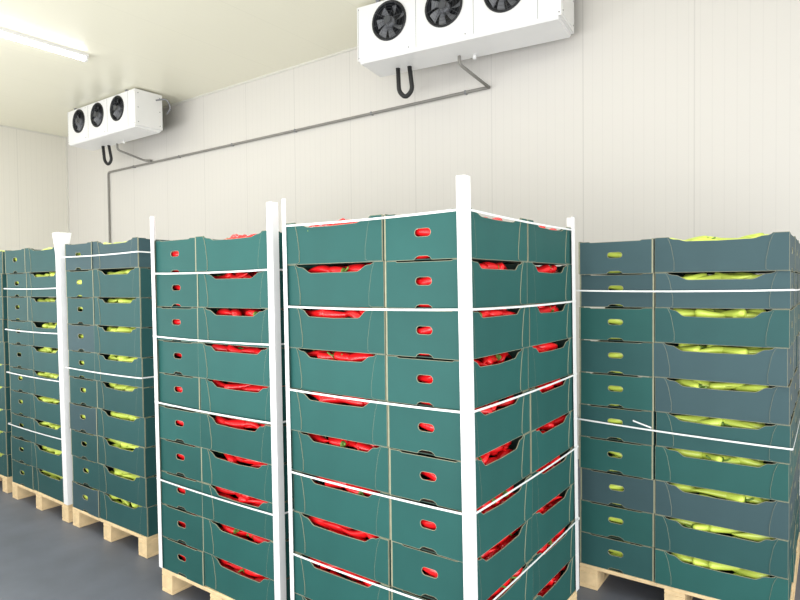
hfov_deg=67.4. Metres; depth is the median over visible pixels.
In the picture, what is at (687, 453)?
pepper
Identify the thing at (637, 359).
crate
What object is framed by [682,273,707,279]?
pepper
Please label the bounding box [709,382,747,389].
pepper
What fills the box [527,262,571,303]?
crate
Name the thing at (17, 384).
crate
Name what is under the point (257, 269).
strap
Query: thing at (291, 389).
strap
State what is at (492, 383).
crate
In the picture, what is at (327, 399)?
pepper
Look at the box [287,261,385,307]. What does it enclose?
crate
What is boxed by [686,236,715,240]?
pepper
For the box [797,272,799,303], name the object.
crate
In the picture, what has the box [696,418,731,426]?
pepper
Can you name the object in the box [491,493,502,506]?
pepper
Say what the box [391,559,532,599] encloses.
crate
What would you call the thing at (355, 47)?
trim
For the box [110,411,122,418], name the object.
pepper
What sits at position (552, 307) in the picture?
pepper
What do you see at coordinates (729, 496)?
pepper
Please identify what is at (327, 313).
pepper
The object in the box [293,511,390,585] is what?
crate
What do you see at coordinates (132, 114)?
unit
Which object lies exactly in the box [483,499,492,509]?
pepper
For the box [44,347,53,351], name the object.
pepper
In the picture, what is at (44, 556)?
floor
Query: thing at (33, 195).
wall
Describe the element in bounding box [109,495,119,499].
pepper
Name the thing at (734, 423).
pepper
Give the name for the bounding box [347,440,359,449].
pepper
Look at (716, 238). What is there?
pepper
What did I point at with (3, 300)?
crate
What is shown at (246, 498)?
pepper
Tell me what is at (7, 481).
wooden pallet
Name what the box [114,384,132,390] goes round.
pepper
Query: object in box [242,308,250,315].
pepper
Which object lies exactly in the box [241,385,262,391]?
pepper
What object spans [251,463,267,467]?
pepper
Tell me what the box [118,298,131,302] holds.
pepper
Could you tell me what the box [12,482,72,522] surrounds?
wooden pallet
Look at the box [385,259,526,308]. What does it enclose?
crate
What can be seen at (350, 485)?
pepper
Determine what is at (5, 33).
lamp
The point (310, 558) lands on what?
pepper
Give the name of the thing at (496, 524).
crate
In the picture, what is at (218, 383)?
pepper
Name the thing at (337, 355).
pepper
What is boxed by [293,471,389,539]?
crate
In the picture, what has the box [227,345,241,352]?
pepper
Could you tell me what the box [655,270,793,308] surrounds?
crate
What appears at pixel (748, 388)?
pepper
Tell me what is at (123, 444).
pepper
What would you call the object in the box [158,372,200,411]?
crate
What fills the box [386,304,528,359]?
crate
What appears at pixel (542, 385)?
pepper
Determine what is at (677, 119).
wall
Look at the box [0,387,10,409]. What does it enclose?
crate
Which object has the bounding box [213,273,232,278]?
pepper
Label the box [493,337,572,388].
crate
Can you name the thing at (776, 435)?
crate
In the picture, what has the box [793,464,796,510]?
crate
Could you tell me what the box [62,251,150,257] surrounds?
strap
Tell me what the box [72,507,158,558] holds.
wooden pallet
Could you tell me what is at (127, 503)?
pepper
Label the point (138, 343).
crate
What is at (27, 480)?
crate
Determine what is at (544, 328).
crate
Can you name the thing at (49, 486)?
crate
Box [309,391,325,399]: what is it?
pepper
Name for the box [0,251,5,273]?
crate
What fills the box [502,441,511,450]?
pepper
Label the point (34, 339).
crate
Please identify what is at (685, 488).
pepper
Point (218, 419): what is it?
pepper
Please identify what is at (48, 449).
pepper
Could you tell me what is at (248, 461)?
pepper
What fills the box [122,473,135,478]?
pepper
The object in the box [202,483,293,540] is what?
crate
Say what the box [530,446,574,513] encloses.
crate
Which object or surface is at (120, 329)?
pepper
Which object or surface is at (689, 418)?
pepper
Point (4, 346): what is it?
crate
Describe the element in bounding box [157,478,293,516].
strap
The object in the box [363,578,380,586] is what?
pepper
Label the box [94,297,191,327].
crate
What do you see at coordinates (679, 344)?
pepper
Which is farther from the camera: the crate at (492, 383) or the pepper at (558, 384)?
the pepper at (558, 384)
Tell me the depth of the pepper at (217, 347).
3.36 m
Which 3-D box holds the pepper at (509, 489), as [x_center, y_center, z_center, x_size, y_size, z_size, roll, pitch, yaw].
[0.499,0.870,2.769,0.053,0.058,0.220,0,2,27]
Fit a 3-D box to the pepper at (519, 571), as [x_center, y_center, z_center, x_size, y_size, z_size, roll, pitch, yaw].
[0.504,1.268,2.779,0.219,0.053,0.055,-1,2,-29]
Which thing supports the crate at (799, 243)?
on the crate at (798, 284)
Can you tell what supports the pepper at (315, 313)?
in the crate at (366, 333)
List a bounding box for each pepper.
[37,348,50,352]
[37,372,49,377]
[39,421,48,425]
[42,397,52,402]
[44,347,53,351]
[46,447,55,451]
[48,423,55,428]
[106,438,120,445]
[107,298,117,302]
[108,356,117,360]
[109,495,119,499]
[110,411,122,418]
[113,413,130,420]
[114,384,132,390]
[114,469,128,475]
[117,326,131,332]
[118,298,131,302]
[121,442,131,448]
[121,499,129,505]
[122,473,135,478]
[123,357,136,361]
[125,387,133,391]
[212,344,227,351]
[212,380,238,387]
[212,486,234,494]
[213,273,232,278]
[214,416,227,425]
[216,308,230,315]
[219,558,229,565]
[220,523,238,534]
[223,419,243,427]
[223,453,236,462]
[224,384,250,390]
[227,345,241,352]
[227,454,246,462]
[227,563,242,569]
[229,273,247,278]
[229,308,241,315]
[234,492,251,500]
[235,272,252,277]
[236,530,246,535]
[238,494,255,503]
[238,568,263,576]
[240,347,264,353]
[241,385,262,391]
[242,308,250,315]
[242,459,260,464]
[243,421,259,428]
[245,309,258,315]
[245,423,270,428]
[247,499,286,504]
[247,534,269,543]
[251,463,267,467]
[254,347,261,353]
[304,309,325,316]
[307,350,334,356]
[307,433,329,442]
[307,516,331,529]
[308,265,330,272]
[308,557,320,564]
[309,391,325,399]
[317,352,351,359]
[319,394,343,403]
[320,561,341,570]
[321,521,354,534]
[322,309,348,317]
[325,478,346,487]
[327,351,350,360]
[328,437,347,446]
[329,266,348,271]
[336,395,372,406]
[338,525,366,538]
[341,353,374,361]
[342,569,365,580]
[344,264,365,271]
[344,484,364,495]
[346,310,361,317]
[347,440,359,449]
[356,442,377,451]
[362,487,379,496]
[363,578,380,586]
[364,532,378,538]
[474,360,487,366]
[474,406,491,414]
[478,310,489,317]
[478,451,491,463]
[479,263,488,268]
[479,547,492,558]
[480,356,488,363]
[482,262,497,268]
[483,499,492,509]
[485,355,497,364]
[487,401,499,411]
[490,309,502,316]
[490,585,505,596]
[491,445,508,453]
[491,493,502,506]
[494,534,511,546]
[495,262,507,269]
[496,352,511,362]
[498,395,514,405]
[501,310,515,315]
[501,576,516,589]
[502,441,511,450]
[502,485,513,498]
[507,524,522,538]
[512,568,522,578]
[531,384,545,391]
[535,304,555,310]
[536,343,556,349]
[537,264,550,272]
[537,346,548,351]
[538,306,550,312]
[539,422,553,429]
[539,543,547,552]
[542,382,553,392]
[546,496,561,505]
[548,265,556,272]
[549,305,558,311]
[550,455,559,463]
[551,378,563,386]
[554,415,565,424]
[554,528,564,537]
[668,448,702,458]
[669,483,699,492]
[671,519,701,525]
[671,552,691,562]
[672,308,694,316]
[673,415,709,422]
[675,345,700,351]
[675,379,706,387]
[678,343,705,348]
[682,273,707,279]
[684,523,709,531]
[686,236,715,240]
[691,488,725,498]
[692,238,716,240]
[692,557,708,567]
[693,273,726,279]
[693,308,715,311]
[693,380,730,388]
[694,309,726,317]
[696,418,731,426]
[697,346,723,352]
[699,345,730,348]
[703,452,730,461]
[706,454,740,463]
[708,561,740,569]
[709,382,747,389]
[709,525,743,533]
[714,272,752,278]
[716,238,747,239]
[720,309,746,317]
[722,347,748,353]
[724,419,757,428]
[726,492,753,502]
[732,274,762,278]
[732,312,759,317]
[732,532,775,541]
[733,384,769,391]
[734,272,756,274]
[734,569,769,578]
[736,457,765,466]
[740,233,763,237]
[740,347,761,348]
[741,421,766,428]
[744,495,765,503]
[746,309,766,312]
[748,348,773,353]
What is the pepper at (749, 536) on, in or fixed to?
in the crate at (769, 557)
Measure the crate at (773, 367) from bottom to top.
0.200 m
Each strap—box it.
[4,287,65,289]
[5,329,66,333]
[6,371,68,382]
[8,423,64,440]
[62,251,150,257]
[66,366,175,378]
[151,269,282,273]
[153,335,284,345]
[155,401,286,424]
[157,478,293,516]
[282,208,574,230]
[284,300,575,310]
[286,373,576,413]
[288,445,577,516]
[290,517,579,599]
[576,289,799,291]
[577,417,799,449]
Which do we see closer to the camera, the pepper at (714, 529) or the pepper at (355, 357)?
the pepper at (355, 357)
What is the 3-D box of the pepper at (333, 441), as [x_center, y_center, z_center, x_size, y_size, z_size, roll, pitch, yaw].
[-0.304,0.667,2.845,0.056,0.046,0.219,-2,2,-36]
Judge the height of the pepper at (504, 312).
0.048 m
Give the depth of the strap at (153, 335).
3.28 m
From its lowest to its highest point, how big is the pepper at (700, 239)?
0.064 m
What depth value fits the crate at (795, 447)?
3.59 m
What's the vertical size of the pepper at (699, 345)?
0.054 m
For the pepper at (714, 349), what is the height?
0.055 m
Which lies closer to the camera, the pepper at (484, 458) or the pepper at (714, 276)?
the pepper at (484, 458)
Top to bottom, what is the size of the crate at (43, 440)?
0.209 m
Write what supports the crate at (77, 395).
on the crate at (89, 424)
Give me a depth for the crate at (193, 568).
3.54 m
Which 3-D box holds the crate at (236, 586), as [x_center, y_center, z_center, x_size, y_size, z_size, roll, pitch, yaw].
[-0.746,1.538,3.422,0.620,0.205,0.416,1,2,36]
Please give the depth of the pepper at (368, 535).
2.70 m
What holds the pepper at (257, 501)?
in the crate at (247, 520)
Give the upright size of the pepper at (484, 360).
0.058 m
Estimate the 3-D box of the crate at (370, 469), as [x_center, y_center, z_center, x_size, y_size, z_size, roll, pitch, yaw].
[-0.174,0.734,2.940,0.593,0.205,0.398,1,2,36]
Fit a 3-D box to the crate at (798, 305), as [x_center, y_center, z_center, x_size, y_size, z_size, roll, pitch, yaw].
[2.332,0.115,4.086,0.640,0.201,0.430,1,2,36]
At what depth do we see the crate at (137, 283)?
4.20 m
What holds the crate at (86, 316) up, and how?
on the crate at (75, 343)
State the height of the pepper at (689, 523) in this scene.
0.058 m
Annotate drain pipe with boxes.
[107,55,489,242]
[116,143,151,161]
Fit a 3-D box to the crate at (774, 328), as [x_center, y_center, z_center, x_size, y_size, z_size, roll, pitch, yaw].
[1.826,0.138,3.378,0.640,0.201,0.430,1,2,36]
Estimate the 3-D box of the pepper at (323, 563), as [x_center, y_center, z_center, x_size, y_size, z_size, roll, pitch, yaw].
[-0.302,1.272,2.863,0.185,0.054,0.049,0,2,27]
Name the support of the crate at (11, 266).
on the crate at (11, 278)
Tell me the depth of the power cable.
9.70 m
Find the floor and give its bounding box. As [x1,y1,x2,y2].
[0,459,799,599]
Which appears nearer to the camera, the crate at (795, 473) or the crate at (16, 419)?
the crate at (795, 473)
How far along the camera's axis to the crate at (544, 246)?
3.06 m
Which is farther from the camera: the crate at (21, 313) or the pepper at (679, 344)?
the crate at (21, 313)
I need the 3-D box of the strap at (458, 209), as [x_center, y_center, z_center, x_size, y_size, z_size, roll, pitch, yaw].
[0.195,-0.370,3.125,1.027,0.015,1.227,0,2,36]
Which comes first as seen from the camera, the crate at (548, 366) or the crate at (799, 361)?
the crate at (548, 366)
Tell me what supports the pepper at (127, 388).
in the crate at (140, 402)
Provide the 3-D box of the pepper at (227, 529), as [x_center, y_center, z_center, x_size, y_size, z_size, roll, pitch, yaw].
[-0.963,1.286,3.372,0.228,0.054,0.056,0,2,37]
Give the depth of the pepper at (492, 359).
2.61 m
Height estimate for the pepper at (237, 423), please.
0.056 m
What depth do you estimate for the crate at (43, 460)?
4.96 m
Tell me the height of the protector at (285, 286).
2.135 m
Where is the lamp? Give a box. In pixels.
[0,27,88,61]
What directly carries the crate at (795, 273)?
on the crate at (795, 307)
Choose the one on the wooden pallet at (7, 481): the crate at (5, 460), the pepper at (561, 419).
the crate at (5, 460)
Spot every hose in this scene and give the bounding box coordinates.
[101,145,112,165]
[396,66,413,98]
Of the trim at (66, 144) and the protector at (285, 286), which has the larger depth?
the trim at (66, 144)
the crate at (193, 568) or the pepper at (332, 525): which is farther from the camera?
the crate at (193, 568)
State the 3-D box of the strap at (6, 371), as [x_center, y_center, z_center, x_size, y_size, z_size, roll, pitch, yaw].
[-2.709,0.628,5.533,1.047,0.015,1.251,0,2,36]
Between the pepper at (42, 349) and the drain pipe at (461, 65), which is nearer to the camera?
the pepper at (42, 349)
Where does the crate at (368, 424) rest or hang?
on the crate at (370, 469)
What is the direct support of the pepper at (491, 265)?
in the crate at (490, 287)
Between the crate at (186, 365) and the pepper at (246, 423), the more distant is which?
the crate at (186, 365)
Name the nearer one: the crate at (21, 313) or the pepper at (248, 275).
the pepper at (248, 275)
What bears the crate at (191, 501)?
on the crate at (192, 535)
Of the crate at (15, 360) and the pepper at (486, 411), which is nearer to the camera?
the pepper at (486, 411)
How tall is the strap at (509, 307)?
0.015 m
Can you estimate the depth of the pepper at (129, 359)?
4.23 m
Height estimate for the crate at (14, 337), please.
0.210 m
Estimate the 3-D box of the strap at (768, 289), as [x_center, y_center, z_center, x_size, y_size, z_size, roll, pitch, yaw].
[1.902,-0.068,3.852,1.107,0.015,1.323,0,2,36]
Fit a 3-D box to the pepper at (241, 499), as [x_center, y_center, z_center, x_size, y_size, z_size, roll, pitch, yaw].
[-0.779,1.084,3.258,0.193,0.056,0.060,0,1,13]
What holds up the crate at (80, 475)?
on the crate at (91, 506)
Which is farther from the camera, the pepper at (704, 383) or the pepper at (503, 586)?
the pepper at (704, 383)
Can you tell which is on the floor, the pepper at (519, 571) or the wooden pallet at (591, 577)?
the wooden pallet at (591, 577)
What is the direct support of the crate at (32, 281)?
on the crate at (37, 311)
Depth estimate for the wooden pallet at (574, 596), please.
3.32 m
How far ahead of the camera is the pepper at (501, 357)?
2.70 m
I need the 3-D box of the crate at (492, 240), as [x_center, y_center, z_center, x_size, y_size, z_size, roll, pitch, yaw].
[0.266,-0.275,2.713,0.398,0.203,0.592,0,2,36]
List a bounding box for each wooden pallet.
[0,475,12,492]
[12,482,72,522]
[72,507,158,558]
[162,568,233,599]
[568,590,576,599]
[580,532,799,599]
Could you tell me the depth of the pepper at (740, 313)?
3.18 m
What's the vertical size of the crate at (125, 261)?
0.208 m
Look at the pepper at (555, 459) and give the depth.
3.19 m
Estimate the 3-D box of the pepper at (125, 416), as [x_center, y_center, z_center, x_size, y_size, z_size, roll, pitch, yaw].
[-2.010,0.848,4.374,0.190,0.056,0.057,0,2,21]
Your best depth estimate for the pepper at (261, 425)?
3.22 m
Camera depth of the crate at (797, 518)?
3.94 m
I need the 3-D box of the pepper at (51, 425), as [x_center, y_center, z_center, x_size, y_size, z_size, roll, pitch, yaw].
[-2.911,1.052,5.021,0.189,0.055,0.053,1,2,44]
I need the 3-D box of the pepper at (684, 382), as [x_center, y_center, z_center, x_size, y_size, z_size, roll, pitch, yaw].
[1.613,0.476,3.360,0.055,0.066,0.239,-1,2,-29]
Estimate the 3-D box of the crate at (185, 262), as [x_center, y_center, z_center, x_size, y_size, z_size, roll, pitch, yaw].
[-1.143,-0.268,3.779,0.416,0.203,0.619,0,2,36]
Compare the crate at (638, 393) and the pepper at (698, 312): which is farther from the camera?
the crate at (638, 393)
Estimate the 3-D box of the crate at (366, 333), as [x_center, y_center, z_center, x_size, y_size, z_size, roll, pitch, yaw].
[-0.189,0.129,2.923,0.592,0.204,0.398,0,2,36]
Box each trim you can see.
[0,125,65,137]
[65,138,69,232]
[66,46,356,137]
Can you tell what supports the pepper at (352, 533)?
in the crate at (371, 558)
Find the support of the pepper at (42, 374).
in the crate at (46, 388)
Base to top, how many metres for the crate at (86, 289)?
0.211 m
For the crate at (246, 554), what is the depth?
3.24 m
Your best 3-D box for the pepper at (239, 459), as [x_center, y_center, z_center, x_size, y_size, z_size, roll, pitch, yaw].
[-0.883,0.867,3.324,0.193,0.063,0.060,1,2,38]
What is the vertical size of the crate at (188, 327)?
0.206 m
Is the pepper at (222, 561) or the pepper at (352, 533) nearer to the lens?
the pepper at (352, 533)
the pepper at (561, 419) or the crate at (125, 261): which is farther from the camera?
the crate at (125, 261)
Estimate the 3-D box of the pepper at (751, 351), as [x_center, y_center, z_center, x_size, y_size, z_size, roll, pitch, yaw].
[1.872,0.271,3.159,0.200,0.059,0.057,0,2,24]
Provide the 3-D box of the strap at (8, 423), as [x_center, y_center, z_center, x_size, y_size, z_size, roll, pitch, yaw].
[-2.699,1.088,5.541,1.047,0.015,1.251,0,2,36]
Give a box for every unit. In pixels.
[68,88,162,150]
[357,0,573,76]
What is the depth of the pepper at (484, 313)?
2.54 m
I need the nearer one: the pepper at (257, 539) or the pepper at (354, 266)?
the pepper at (354, 266)
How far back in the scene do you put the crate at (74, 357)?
4.58 m
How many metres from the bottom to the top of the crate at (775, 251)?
0.202 m
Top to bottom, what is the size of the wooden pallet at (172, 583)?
0.144 m
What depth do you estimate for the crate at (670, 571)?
3.25 m
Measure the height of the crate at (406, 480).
0.207 m
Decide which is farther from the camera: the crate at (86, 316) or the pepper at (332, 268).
the crate at (86, 316)
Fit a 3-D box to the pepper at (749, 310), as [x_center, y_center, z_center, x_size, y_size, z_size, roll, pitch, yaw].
[1.876,0.073,3.215,0.058,0.057,0.239,-2,2,-42]
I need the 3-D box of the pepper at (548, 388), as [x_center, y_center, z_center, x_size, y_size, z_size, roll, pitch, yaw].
[0.762,0.456,3.145,0.219,0.054,0.058,-2,2,-40]
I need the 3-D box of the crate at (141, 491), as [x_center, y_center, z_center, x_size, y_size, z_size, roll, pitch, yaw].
[-1.870,1.315,4.449,0.611,0.209,0.410,1,2,36]
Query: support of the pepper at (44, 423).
in the crate at (43, 440)
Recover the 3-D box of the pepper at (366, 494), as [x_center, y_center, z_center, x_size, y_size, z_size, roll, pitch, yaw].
[-0.125,0.875,2.733,0.054,0.054,0.185,-2,2,-43]
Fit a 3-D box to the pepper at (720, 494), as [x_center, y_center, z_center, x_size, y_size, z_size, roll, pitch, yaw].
[1.736,1.061,3.302,0.239,0.046,0.050,1,2,38]
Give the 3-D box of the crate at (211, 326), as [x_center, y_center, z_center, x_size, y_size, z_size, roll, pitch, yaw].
[-0.773,0.138,3.391,0.620,0.205,0.416,1,2,36]
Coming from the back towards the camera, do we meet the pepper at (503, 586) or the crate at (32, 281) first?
the crate at (32, 281)
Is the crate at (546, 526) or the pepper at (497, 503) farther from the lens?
the crate at (546, 526)
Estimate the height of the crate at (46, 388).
0.209 m
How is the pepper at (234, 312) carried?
in the crate at (211, 326)
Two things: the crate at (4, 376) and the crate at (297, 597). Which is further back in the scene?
the crate at (4, 376)
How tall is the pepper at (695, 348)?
0.058 m
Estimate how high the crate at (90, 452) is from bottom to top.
0.207 m
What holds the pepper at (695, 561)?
in the crate at (670, 571)
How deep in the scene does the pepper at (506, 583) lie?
2.70 m
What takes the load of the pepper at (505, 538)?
in the crate at (407, 562)
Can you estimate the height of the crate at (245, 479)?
0.201 m
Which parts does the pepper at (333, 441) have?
stem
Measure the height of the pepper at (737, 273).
0.056 m
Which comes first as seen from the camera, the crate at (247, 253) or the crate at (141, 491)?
the crate at (247, 253)
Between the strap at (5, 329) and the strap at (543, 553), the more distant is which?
the strap at (5, 329)
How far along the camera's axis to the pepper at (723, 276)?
3.20 m
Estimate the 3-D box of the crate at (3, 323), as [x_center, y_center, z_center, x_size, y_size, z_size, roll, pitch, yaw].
[-3.718,0.271,5.764,0.593,0.211,0.398,1,2,36]
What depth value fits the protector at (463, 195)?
2.36 m
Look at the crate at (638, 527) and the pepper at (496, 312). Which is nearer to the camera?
the pepper at (496, 312)
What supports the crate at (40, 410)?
on the crate at (43, 440)
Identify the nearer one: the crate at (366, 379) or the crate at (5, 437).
the crate at (366, 379)
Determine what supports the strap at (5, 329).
attached to the crate at (34, 339)
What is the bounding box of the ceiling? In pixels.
[0,0,383,136]
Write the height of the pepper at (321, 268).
0.059 m
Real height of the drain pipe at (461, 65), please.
4.350 m
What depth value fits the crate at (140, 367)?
4.22 m
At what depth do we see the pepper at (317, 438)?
2.91 m
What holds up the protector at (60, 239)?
on the wooden pallet at (43, 502)
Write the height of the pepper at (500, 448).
0.051 m
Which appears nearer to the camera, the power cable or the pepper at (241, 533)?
the pepper at (241, 533)
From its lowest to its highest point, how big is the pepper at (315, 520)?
0.057 m
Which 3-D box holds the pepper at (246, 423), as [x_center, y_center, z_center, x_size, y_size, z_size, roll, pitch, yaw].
[-0.786,0.677,3.245,0.193,0.060,0.051,1,2,41]
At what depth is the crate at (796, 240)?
3.57 m
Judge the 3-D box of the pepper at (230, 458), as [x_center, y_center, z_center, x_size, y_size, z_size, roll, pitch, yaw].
[-0.960,0.882,3.386,0.051,0.060,0.193,-1,2,-28]
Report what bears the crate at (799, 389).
on the crate at (798, 433)
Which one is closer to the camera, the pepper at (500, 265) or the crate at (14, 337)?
the pepper at (500, 265)
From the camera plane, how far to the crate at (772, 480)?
3.22 m
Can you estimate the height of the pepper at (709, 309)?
0.055 m
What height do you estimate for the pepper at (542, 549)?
0.046 m
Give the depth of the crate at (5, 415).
5.47 m
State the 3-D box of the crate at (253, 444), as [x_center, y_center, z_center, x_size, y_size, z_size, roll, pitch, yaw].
[-0.765,0.738,3.402,0.620,0.204,0.416,0,2,36]
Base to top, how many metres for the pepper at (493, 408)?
0.060 m
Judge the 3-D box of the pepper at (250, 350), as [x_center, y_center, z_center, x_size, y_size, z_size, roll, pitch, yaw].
[-0.813,0.281,3.233,0.193,0.054,0.052,0,2,22]
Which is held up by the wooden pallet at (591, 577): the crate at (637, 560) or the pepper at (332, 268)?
the crate at (637, 560)
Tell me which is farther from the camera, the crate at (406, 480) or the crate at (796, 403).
the crate at (796, 403)
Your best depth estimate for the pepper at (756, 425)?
3.17 m
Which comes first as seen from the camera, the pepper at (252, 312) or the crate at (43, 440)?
the pepper at (252, 312)
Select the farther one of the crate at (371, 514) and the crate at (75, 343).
the crate at (75, 343)
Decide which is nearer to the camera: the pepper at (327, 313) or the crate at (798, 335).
the pepper at (327, 313)
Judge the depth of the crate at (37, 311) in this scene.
4.95 m
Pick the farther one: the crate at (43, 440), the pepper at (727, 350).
the crate at (43, 440)
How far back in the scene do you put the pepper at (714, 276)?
3.26 m
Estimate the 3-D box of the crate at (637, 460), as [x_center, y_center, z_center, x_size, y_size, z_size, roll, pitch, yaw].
[1.458,0.917,3.800,0.430,0.199,0.640,0,2,36]
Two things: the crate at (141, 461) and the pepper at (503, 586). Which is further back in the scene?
the crate at (141, 461)
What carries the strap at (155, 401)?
attached to the crate at (214, 399)
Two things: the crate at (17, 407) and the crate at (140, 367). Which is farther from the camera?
the crate at (17, 407)
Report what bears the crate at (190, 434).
on the crate at (190, 467)
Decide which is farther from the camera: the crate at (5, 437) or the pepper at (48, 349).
the crate at (5, 437)
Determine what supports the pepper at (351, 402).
in the crate at (368, 424)
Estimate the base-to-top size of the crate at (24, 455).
0.211 m
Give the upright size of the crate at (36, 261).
0.210 m
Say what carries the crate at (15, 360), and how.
on the crate at (17, 384)
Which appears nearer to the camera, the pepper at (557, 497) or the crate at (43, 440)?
the pepper at (557, 497)
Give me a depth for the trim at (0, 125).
11.99 m
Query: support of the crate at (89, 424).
on the crate at (90, 452)
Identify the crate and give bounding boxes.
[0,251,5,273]
[0,274,6,296]
[0,297,44,318]
[0,319,24,341]
[0,342,25,364]
[0,364,9,386]
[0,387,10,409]
[0,409,10,431]
[0,432,11,454]
[0,454,11,476]
[5,248,48,273]
[7,273,27,296]
[7,297,27,320]
[8,320,27,344]
[9,343,28,368]
[9,366,29,392]
[10,389,30,416]
[11,412,30,440]
[11,436,31,465]
[12,459,33,489]
[25,247,74,272]
[27,272,56,296]
[28,297,111,322]
[28,321,103,347]
[29,346,90,373]
[30,370,59,399]
[30,394,60,424]
[30,418,61,450]
[31,442,62,476]
[34,467,63,502]
[65,241,120,270]
[66,269,93,296]
[67,297,100,324]
[67,323,93,352]
[68,350,94,379]
[69,376,97,407]
[69,402,97,434]
[71,429,98,462]
[72,455,98,489]
[72,481,99,517]
[93,237,169,269]
[93,267,151,297]
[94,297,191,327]
[94,325,191,357]
[94,353,177,387]
[97,381,154,417]
[97,408,155,447]
[98,436,156,477]
[99,463,157,507]
[100,491,157,536]
[154,237,225,273]
[155,274,198,306]
[156,306,199,342]
[157,340,198,377]
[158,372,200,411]
[158,405,200,446]
[159,438,201,481]
[160,470,203,516]
[161,503,203,551]
[162,536,204,585]
[196,230,315,272]
[198,271,287,308]
[198,307,288,347]
[198,343,289,386]
[200,378,318,424]
[200,413,324,464]
[202,448,319,502]
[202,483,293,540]
[203,518,294,579]
[205,552,294,599]
[286,214,384,265]
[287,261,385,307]
[288,307,429,354]
[290,348,423,400]
[290,388,409,447]
[292,430,388,492]
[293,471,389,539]
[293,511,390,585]
[294,552,390,599]
[295,593,310,599]
[384,208,526,262]
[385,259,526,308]
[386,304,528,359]
[386,348,527,410]
[387,389,529,460]
[389,432,529,511]
[390,475,532,562]
[391,518,531,599]
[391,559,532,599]
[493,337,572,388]
[496,483,574,555]
[503,219,571,264]
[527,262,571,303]
[529,302,572,346]
[529,374,573,431]
[530,410,573,473]
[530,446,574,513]
[531,519,575,597]
[533,555,575,599]
[578,238,670,274]
[579,307,654,341]
[579,339,653,376]
[579,371,654,410]
[579,403,655,445]
[579,435,655,479]
[580,273,654,307]
[580,467,654,513]
[580,499,654,546]
[580,531,654,581]
[654,342,793,386]
[655,231,794,273]
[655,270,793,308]
[655,307,793,348]
[655,377,792,424]
[655,445,792,502]
[655,480,792,540]
[655,514,792,578]
[655,548,791,599]
[656,411,794,463]
[673,272,797,306]
[685,236,798,273]
[694,305,796,340]
[699,338,795,375]
[708,243,799,274]
[710,303,799,334]
[792,523,795,582]
[793,367,797,409]
[793,400,797,436]
[793,437,796,477]
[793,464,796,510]
[793,506,794,542]
[795,481,798,522]
[796,332,799,366]
[796,507,798,547]
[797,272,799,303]
[797,423,799,458]
[797,450,799,486]
[798,361,799,391]
[798,389,799,424]
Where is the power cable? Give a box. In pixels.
[156,99,170,113]
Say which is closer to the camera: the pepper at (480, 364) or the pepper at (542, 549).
the pepper at (480, 364)
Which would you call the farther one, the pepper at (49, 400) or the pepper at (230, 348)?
the pepper at (49, 400)
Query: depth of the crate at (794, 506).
3.48 m
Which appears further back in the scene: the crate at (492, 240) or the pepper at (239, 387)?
the pepper at (239, 387)
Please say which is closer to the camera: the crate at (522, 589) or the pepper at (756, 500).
the crate at (522, 589)
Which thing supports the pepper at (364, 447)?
in the crate at (370, 469)
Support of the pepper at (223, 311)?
in the crate at (211, 326)
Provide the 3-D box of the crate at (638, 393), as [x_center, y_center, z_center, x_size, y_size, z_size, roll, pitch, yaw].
[1.456,0.525,3.791,0.430,0.199,0.640,0,2,36]
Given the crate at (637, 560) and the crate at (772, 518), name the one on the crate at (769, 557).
the crate at (772, 518)
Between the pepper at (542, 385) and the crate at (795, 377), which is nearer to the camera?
the pepper at (542, 385)
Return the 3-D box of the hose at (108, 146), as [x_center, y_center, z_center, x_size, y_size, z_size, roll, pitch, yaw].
[-5.204,-2.568,10.663,0.212,0.352,0.086,0,2,24]
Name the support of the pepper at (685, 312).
in the crate at (774, 328)
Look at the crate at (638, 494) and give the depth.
3.54 m
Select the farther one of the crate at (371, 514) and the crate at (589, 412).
the crate at (589, 412)
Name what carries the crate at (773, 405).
on the crate at (776, 435)
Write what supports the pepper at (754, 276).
in the crate at (777, 279)
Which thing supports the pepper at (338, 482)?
in the crate at (371, 514)
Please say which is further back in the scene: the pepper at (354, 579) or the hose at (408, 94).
the hose at (408, 94)
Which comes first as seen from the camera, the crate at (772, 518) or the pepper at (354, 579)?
the pepper at (354, 579)
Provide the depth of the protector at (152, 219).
3.65 m
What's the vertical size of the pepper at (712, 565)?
0.058 m
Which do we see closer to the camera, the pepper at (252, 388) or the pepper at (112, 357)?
the pepper at (252, 388)
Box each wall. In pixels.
[0,126,66,250]
[67,0,799,494]
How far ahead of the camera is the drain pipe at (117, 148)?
10.64 m
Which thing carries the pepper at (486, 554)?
in the crate at (407, 562)
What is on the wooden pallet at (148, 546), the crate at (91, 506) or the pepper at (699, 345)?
the crate at (91, 506)
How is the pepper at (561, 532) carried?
in the crate at (548, 565)
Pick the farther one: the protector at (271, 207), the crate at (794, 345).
the crate at (794, 345)
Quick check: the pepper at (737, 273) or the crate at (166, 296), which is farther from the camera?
the crate at (166, 296)
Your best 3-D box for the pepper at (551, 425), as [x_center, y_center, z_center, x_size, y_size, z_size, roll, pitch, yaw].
[0.732,0.658,3.115,0.219,0.052,0.055,-2,2,-33]
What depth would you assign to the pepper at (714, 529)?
3.26 m
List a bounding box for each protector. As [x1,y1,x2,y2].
[52,232,72,504]
[150,216,162,567]
[266,202,286,599]
[282,199,294,599]
[456,175,477,599]
[567,217,578,591]
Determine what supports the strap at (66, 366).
attached to the crate at (140, 367)
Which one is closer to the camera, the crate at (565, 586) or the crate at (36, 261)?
the crate at (565, 586)
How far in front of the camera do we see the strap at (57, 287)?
4.99 m
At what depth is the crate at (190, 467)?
3.55 m
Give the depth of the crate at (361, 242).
2.74 m
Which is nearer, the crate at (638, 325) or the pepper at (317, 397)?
the pepper at (317, 397)

